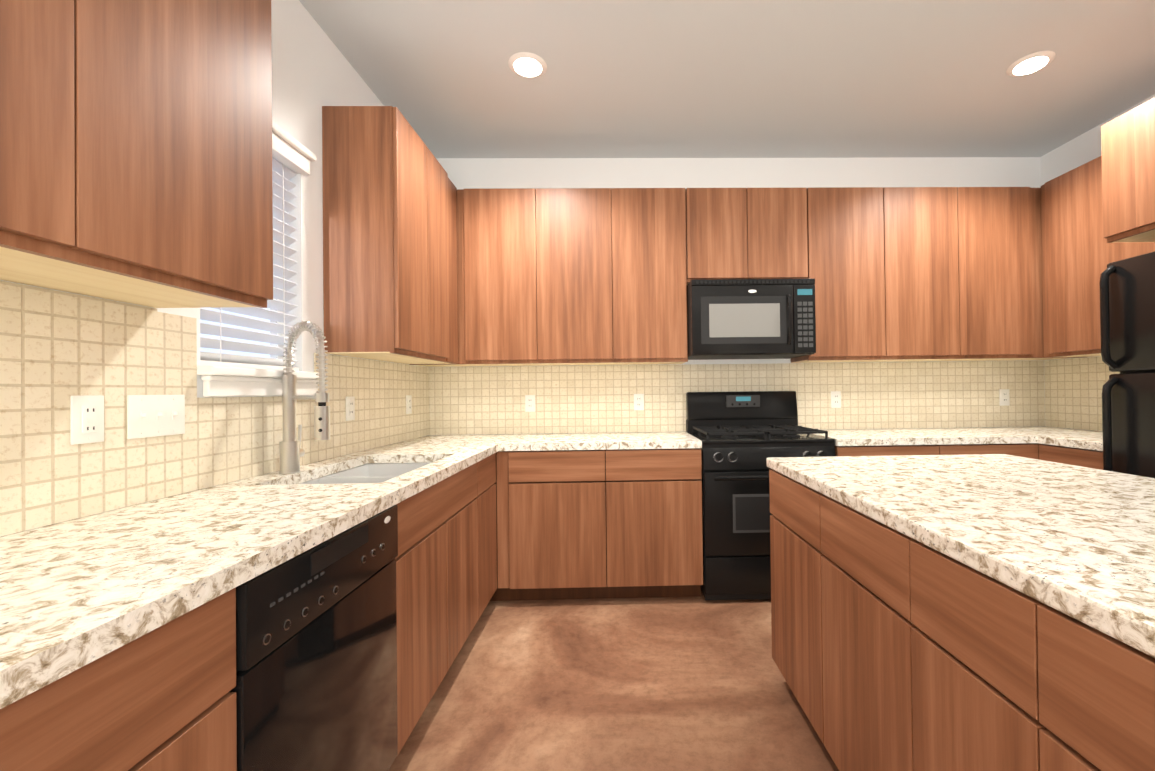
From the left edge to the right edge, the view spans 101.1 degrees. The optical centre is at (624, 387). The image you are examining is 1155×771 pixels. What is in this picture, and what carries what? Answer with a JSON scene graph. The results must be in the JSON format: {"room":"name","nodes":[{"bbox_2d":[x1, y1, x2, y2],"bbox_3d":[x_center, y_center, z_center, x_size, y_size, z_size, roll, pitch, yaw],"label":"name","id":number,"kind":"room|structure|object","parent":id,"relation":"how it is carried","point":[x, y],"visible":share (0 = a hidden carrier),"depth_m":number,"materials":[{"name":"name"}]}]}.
{"room":"kitchen","nodes":[
{"label":"kitchen","id":0,"kind":"room"},
{"bbox_2d":[1,0,424,397],"bbox_3d":[-1.345,-0.196,0.082,0.120,2.830,6.370,-1,0,-1],"label":"wall","id":1,"kind":"structure","parent":0,"point":[313,71],"depth_m":1.99,"materials":[{"name":"white paint"}]},
{"bbox_2d":[0,0,95,267],"bbox_3d":[-1.137,-0.766,0.599,0.326,1.066,0.486,-1,0,-1],"label":"upper cabinet","id":2,"kind":"object","parent":1,"relation":"attached to","point":[48,65],"depth_m":0.81,"materials":[{"name":"brown wood"}]},
{"bbox_2d":[0,0,272,307],"bbox_3d":[-1.147,-0.763,1.086,0.326,1.066,0.488,-1,0,-1],"label":"upper cabinet","id":3,"kind":"object","parent":1,"relation":"attached to","point":[136,152],"depth_m":1.06,"materials":[{"name":"brown wood"}]},
{"bbox_2d":[0,280,429,536],"bbox_3d":[-1.296,0.043,0.981,0.006,0.531,4.568,-1,0,-1],"label":"tile backsplash","id":4,"kind":"structure","parent":1,"relation":"attached to","point":[58,349],"depth_m":1.24,"materials":[{"name":"tile"}]},
{"bbox_2d":[70,395,103,444],"bbox_3d":[-1.290,0.077,1.141,0.012,0.115,0.070,-1,0,-1],"label":"outlet","id":5,"kind":"object","parent":4,"relation":"attached to","point":[86,418],"visible":1,"depth_m":1.13,"materials":[{"name":"white plastic"}]},
{"bbox_2d":[127,395,184,438],"bbox_3d":[-1.290,0.078,1.317,0.020,0.115,0.162,-1,0,-1],"label":"switch plate","id":6,"kind":"object","parent":4,"relation":"attached to","point":[154,415],"visible":1,"depth_m":1.30,"materials":[{"name":"white plastic"}]},
{"bbox_2d":[346,396,354,420],"bbox_3d":[-1.315,0.101,2.276,0.010,0.115,0.070,-1,0,-1],"label":"electrical outlet","id":7,"kind":"object","parent":4,"relation":"attached to","point":[350,407],"visible":1,"depth_m":2.27,"materials":[{"name":"white plastic"}]},
{"bbox_2d":[406,395,411,413],"bbox_3d":[-1.329,0.106,2.926,0.010,0.115,0.070,-1,0,-1],"label":"electrical outlet","id":8,"kind":"object","parent":4,"relation":"attached to","point":[408,404],"visible":1,"depth_m":2.92,"materials":[{"name":"white plastic"}]},
{"bbox_2d":[200,308,269,357],"bbox_3d":[-1.439,-0.515,1.708,0.006,0.945,0.520,-1,0,-1],"label":"window pane","id":9,"kind":"object","parent":1,"relation":"in","point":[232,339],"depth_m":1.74,"materials":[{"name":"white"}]},
{"bbox_2d":[197,275,325,396],"bbox_3d":[-1.349,-0.468,1.735,0.160,1.000,0.570,-1,0,-1],"label":"window","id":10,"kind":"structure","parent":1,"relation":"in","point":[220,381],"depth_m":1.62,"materials":[{"name":"white paint"}]},
{"bbox_2d":[200,121,316,370],"bbox_3d":[-1.330,-0.519,1.710,0.108,0.907,0.540,-1,0,-1],"label":"window blinds","id":11,"kind":"object","parent":10,"relation":"attached to","point":[292,157],"visible":0.42,"depth_m":1.83,"materials":[{"name":"white paint"}]},
{"bbox_2d":[322,106,457,363],"bbox_3d":[-1.177,-0.696,2.518,0.326,1.097,0.846,-1,0,-1],"label":"upper cabinet","id":12,"kind":"object","parent":1,"relation":"attached to","point":[390,286],"visible":1,"depth_m":2.10,"materials":[{"name":"brown wood"}]},
{"bbox_2d":[409,189,472,366],"bbox_3d":[-1.175,-0.694,3.110,0.353,1.090,0.326,-1,0,-1],"label":"upper cabinet","id":13,"kind":"object","parent":1,"relation":"attached to","point":[462,362],"depth_m":2.97,"materials":[{"name":"brown wood"}]},
{"bbox_2d":[388,590,838,770],"bbox_3d":[0.897,1.252,0.118,4.570,0.120,6.610,-1,0,-1],"label":"floor","id":14,"kind":"structure","parent":0,"point":[664,684],"depth_m":1.87,"materials":[{"name":"concrete"}]},
{"bbox_2d":[0,587,236,770],"bbox_3d":[-0.974,0.781,0.442,0.608,0.874,0.768,-1,0,-1],"label":"base cabinet","id":15,"kind":"object","parent":14,"relation":"on","point":[162,698],"depth_m":0.67,"materials":[{"name":"brown wood"}]},
{"bbox_2d":[229,505,397,770],"bbox_3d":[-0.981,0.787,1.127,0.622,0.872,0.596,-1,0,-1],"label":"dishwasher","id":16,"kind":"object","parent":14,"relation":"on","point":[315,689],"visible":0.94,"depth_m":1.07,"materials":[{"name":"black metal"}]},
{"bbox_2d":[394,453,496,648],"bbox_3d":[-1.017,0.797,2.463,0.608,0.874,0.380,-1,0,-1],"label":"base cabinet","id":17,"kind":"object","parent":14,"relation":"on","point":[446,560],"depth_m":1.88,"materials":[{"name":"brown wood"}]},
{"bbox_2d":[0,444,498,708],"bbox_3d":[-0.973,0.323,0.643,0.629,0.040,3.983,-1,0,-1],"label":"countertop","id":18,"kind":"structure","parent":17,"relation":"on","point":[77,593],"depth_m":0.89,"materials":[{"name":"stone"}]},
{"bbox_2d":[279,321,329,473],"bbox_3d":[-1.167,0.035,1.752,0.220,0.555,0.177,-1,0,-1],"label":"pull-down faucet","id":19,"kind":"object","parent":18,"relation":"on","point":[291,451],"visible":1,"depth_m":1.73,"materials":[{"name":"silver metal"}]},
{"bbox_2d":[299,463,429,483],"bbox_3d":[-0.995,0.452,1.877,0.450,0.194,0.755,-1,0,-1],"label":"double-bowl sink","id":20,"kind":"object","parent":18,"relation":"in","point":[374,473],"visible":0.15,"depth_m":2.13,"materials":[{"name":"silver metal"}]},
{"bbox_2d":[490,451,513,600],"bbox_3d":[-0.991,0.800,2.951,0.682,0.874,0.626,-1,0,-1],"label":"base cabinet","id":21,"kind":"object","parent":14,"relation":"on","point":[502,593],"depth_m":2.66,"materials":[{"name":"brown wood"}]},
{"bbox_2d":[385,432,701,450],"bbox_3d":[-0.453,0.335,2.960,1.767,0.040,0.628,-1,0,-1],"label":"countertop","id":22,"kind":"structure","parent":21,"relation":"on","point":[592,441],"depth_m":2.77,"materials":[{"name":"stone"}]},
{"bbox_2d":[510,450,609,600],"bbox_3d":[-0.413,0.793,2.964,0.611,0.874,0.626,-1,0,-1],"label":"base cabinet","id":23,"kind":"object","parent":14,"relation":"on","point":[598,524],"depth_m":2.65,"materials":[{"name":"brown wood"}]},
{"bbox_2d":[606,448,702,598],"bbox_3d":[0.164,0.786,2.976,0.544,0.874,0.626,-1,0,-1],"label":"base cabinet","id":24,"kind":"object","parent":14,"relation":"on","point":[656,537],"depth_m":2.66,"materials":[{"name":"brown wood"}]},
{"bbox_2d":[686,391,835,599],"bbox_3d":[0.819,0.620,2.953,0.756,1.190,0.689,-1,0,-1],"label":"gas range","id":25,"kind":"object","parent":14,"relation":"on","point":[742,436],"visible":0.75,"depth_m":2.67,"materials":[{"name":"black metal"}]},
{"bbox_2d":[769,470,816,731],"bbox_3d":[1.104,0.765,1.729,0.989,0.874,0.485,-1,0,-1],"label":"base cabinet","id":26,"kind":"object","parent":14,"relation":"on","point":[794,653],"depth_m":1.71,"materials":[{"name":"brown wood"}]},
{"bbox_2d":[766,454,1154,657],"bbox_3d":[1.141,0.295,0.351,1.019,0.040,3.310,-1,0,-1],"label":"countertop","id":27,"kind":"structure","parent":26,"relation":"on","point":[1076,542],"depth_m":1.04,"materials":[{"name":"stone"}]},
{"bbox_2d":[813,490,900,770],"bbox_3d":[1.114,0.761,1.263,0.989,0.874,0.448,-1,0,-1],"label":"base cabinet","id":28,"kind":"object","parent":14,"relation":"on","point":[893,650],"depth_m":1.26,"materials":[{"name":"brown wood"}]},
{"bbox_2d":[835,445,942,455],"bbox_3d":[1.500,0.770,3.005,0.591,0.874,0.626,-1,0,-1],"label":"base cabinet","id":29,"kind":"object","parent":14,"relation":"on","point":[883,450],"depth_m":2.70,"materials":[{"name":"brown wood"}]},
{"bbox_2d":[813,426,1102,450],"bbox_3d":[2.094,0.302,2.823,1.781,0.040,1.009,-1,0,-1],"label":"countertop","id":30,"kind":"structure","parent":29,"relation":"on","point":[1080,438],"depth_m":2.73,"materials":[{"name":"stone"}]},
{"bbox_2d":[897,531,1020,770],"bbox_3d":[1.122,0.758,0.884,0.989,0.874,0.310,-1,0,-1],"label":"base cabinet","id":31,"kind":"object","parent":14,"relation":"on","point":[958,621],"depth_m":0.90,"materials":[{"name":"brown wood"}]},
{"bbox_2d":[943,443,1038,459],"bbox_3d":[2.087,0.763,3.018,0.583,0.874,0.626,-1,0,-1],"label":"base cabinet","id":32,"kind":"object","parent":14,"relation":"on","point":[1028,450],"depth_m":2.71,"materials":[{"name":"brown wood"}]},
{"bbox_2d":[1039,443,1102,469],"bbox_3d":[2.690,0.752,2.531,0.626,0.874,0.405,-1,0,-1],"label":"base cabinet","id":33,"kind":"object","parent":14,"relation":"on","point":[1088,458],"depth_m":2.51,"materials":[{"name":"brown wood"}]},
{"bbox_2d":[1017,590,1154,770],"bbox_3d":[1.130,0.755,0.486,0.989,0.874,0.487,-1,0,-1],"label":"base cabinet","id":34,"kind":"object","parent":14,"relation":"on","point":[1086,696],"depth_m":0.66,"materials":[{"name":"brown wood"}]},
{"bbox_2d":[1099,251,1154,477],"bbox_3d":[2.665,0.284,1.929,0.686,1.800,0.796,-1,0,-1],"label":"refrigerator","id":35,"kind":"object","parent":14,"relation":"on","point":[1127,310],"visible":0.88,"depth_m":2.23,"materials":[{"name":"black metal"}]},
{"bbox_2d":[299,0,1154,157],"bbox_3d":[0.861,-1.698,0.141,4.570,0.120,6.610,-1,0,-1],"label":"ceiling","id":36,"kind":"structure","parent":0,"point":[764,78],"depth_m":2.44,"materials":[{"name":"white paint"}]},
{"bbox_2d":[508,52,546,77],"bbox_3d":[-0.480,-1.594,2.357,0.190,0.031,0.190,-1,0,-1],"label":"recessed light","id":37,"kind":"object","parent":36,"relation":"in","point":[527,65],"visible":1,"depth_m":2.33,"materials":[{"name":"white paint"}]},
{"bbox_2d":[1006,50,1055,76],"bbox_3d":[2.050,-1.625,2.391,0.190,0.031,0.190,-1,0,-1],"label":"recessed light","id":38,"kind":"object","parent":36,"relation":"in","point":[1030,63],"visible":1,"depth_m":2.37,"materials":[{"name":"white paint"}]},
{"bbox_2d":[436,157,1044,434],"bbox_3d":[0.810,-0.197,3.374,4.570,2.830,0.120,-1,0,-1],"label":"wall","id":39,"kind":"structure","parent":0,"point":[493,173],"depth_m":3.32,"materials":[{"name":"white paint"}]},
{"bbox_2d":[465,188,544,365],"bbox_3d":[-0.787,-0.699,3.118,0.468,1.090,0.326,-1,0,-1],"label":"upper cabinet","id":40,"kind":"object","parent":39,"relation":"attached to","point":[501,329],"depth_m":2.96,"materials":[{"name":"brown wood"}]},
{"bbox_2d":[537,188,616,365],"bbox_3d":[-0.316,-0.704,3.128,0.473,1.090,0.326,-1,0,-1],"label":"upper cabinet","id":41,"kind":"object","parent":39,"relation":"attached to","point":[567,276],"depth_m":2.97,"materials":[{"name":"brown wood"}]},
{"bbox_2d":[613,188,687,364],"bbox_3d":[0.156,-0.710,3.138,0.472,1.090,0.326,-1,0,-1],"label":"upper cabinet","id":42,"kind":"object","parent":39,"relation":"attached to","point":[650,261],"depth_m":2.98,"materials":[{"name":"brown wood"}]},
{"bbox_2d":[429,361,1044,434],"bbox_3d":[0.815,0.068,3.307,4.312,0.465,0.006,-1,0,-1],"label":"tile backsplash","id":43,"kind":"structure","parent":39,"relation":"attached to","point":[600,398],"depth_m":3.30,"materials":[{"name":"tile"}]},
{"bbox_2d":[525,395,534,411],"bbox_3d":[-0.649,0.110,3.267,0.070,0.115,0.010,-1,0,-1],"label":"outlet","id":44,"kind":"object","parent":43,"relation":"attached to","point":[529,403],"visible":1,"depth_m":3.27,"materials":[{"name":"white plastic"}]},
{"bbox_2d":[634,394,643,409],"bbox_3d":[0.101,0.101,3.283,0.070,0.115,0.010,-1,0,-1],"label":"outlet","id":45,"kind":"object","parent":43,"relation":"attached to","point":[638,401],"visible":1,"depth_m":3.28,"materials":[{"name":"white plastic"}]},
{"bbox_2d":[831,391,840,407],"bbox_3d":[1.480,0.085,3.312,0.070,0.115,0.010,-1,0,-1],"label":"outlet","id":46,"kind":"object","parent":43,"relation":"attached to","point":[835,399],"visible":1,"depth_m":3.31,"materials":[{"name":"white plastic"}]},
{"bbox_2d":[999,389,1009,405],"bbox_3d":[2.680,0.070,3.338,0.070,0.115,0.010,-1,0,-1],"label":"outlet","id":47,"kind":"object","parent":43,"relation":"attached to","point":[1004,397],"depth_m":3.34,"materials":[{"name":"white plastic"}]},
{"bbox_2d":[686,188,807,284],"bbox_3d":[0.774,-0.966,3.153,0.766,0.594,0.326,-1,0,-1],"label":"upper cabinet","id":48,"kind":"object","parent":39,"relation":"attached to","point":[745,233],"visible":0.9,"depth_m":2.99,"materials":[{"name":"brown wood"}]},
{"bbox_2d":[687,279,815,359],"bbox_3d":[0.780,-0.427,3.065,0.754,0.457,0.492,-1,0,-1],"label":"microwave","id":49,"kind":"object","parent":48,"relation":"attached to","point":[751,318],"visible":1,"depth_m":2.86,"materials":[{"name":"black metal"}]},
{"bbox_2d":[791,187,890,362],"bbox_3d":[1.406,-0.725,3.164,0.489,1.090,0.326,-1,0,-1],"label":"upper cabinet","id":50,"kind":"object","parent":39,"relation":"attached to","point":[847,226],"depth_m":3.00,"materials":[{"name":"brown wood"}]},
{"bbox_2d":[887,187,962,361],"bbox_3d":[1.889,-0.731,3.175,0.477,1.090,0.326,-1,0,-1],"label":"upper cabinet","id":51,"kind":"object","parent":39,"relation":"attached to","point":[910,274],"depth_m":3.01,"materials":[{"name":"brown wood"}]},
{"bbox_2d":[951,187,1042,360],"bbox_3d":[2.383,-0.737,3.185,0.511,1.090,0.326,-1,0,-1],"label":"upper cabinet","id":52,"kind":"object","parent":39,"relation":"attached to","point":[1003,289],"depth_m":3.02,"materials":[{"name":"brown wood"}]},
{"bbox_2d":[1015,188,1084,359],"bbox_3d":[2.785,-0.742,3.194,0.368,1.090,0.326,-1,0,-1],"label":"upper cabinet","id":53,"kind":"object","parent":39,"relation":"attached to","point":[1049,358],"depth_m":3.05,"materials":[{"name":"brown wood"}]},
{"bbox_2d":[1040,94,1154,430],"bbox_3d":[3.103,-0.249,0.177,0.120,2.830,6.370,-1,0,-1],"label":"wall","id":54,"kind":"structure","parent":0,"point":[1080,150],"depth_m":3.13,"materials":[{"name":"white paint"}]},
{"bbox_2d":[1044,356,1119,430],"bbox_3d":[2.985,0.038,2.848,0.006,0.465,1.001,-1,0,-1],"label":"tile backsplash","id":55,"kind":"structure","parent":54,"relation":"attached to","point":[1073,392],"depth_m":3.13,"materials":[{"name":"tile"}]},
{"bbox_2d":[1041,156,1154,357],"bbox_3d":[2.818,-0.743,2.684,0.326,1.097,0.684,-1,0,-1],"label":"upper cabinet","id":56,"kind":"object","parent":54,"relation":"attached to","point":[1079,253],"visible":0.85,"depth_m":2.79,"materials":[{"name":"brown wood"}]},
{"bbox_2d":[1101,97,1154,242],"bbox_3d":[2.676,-1.007,1.940,0.636,0.577,0.798,-1,0,-1],"label":"upper cabinet","id":57,"kind":"object","parent":54,"relation":"attached to","point":[1128,165],"visible":1,"depth_m":2.21,"materials":[{"name":"brown wood"}]}
]}

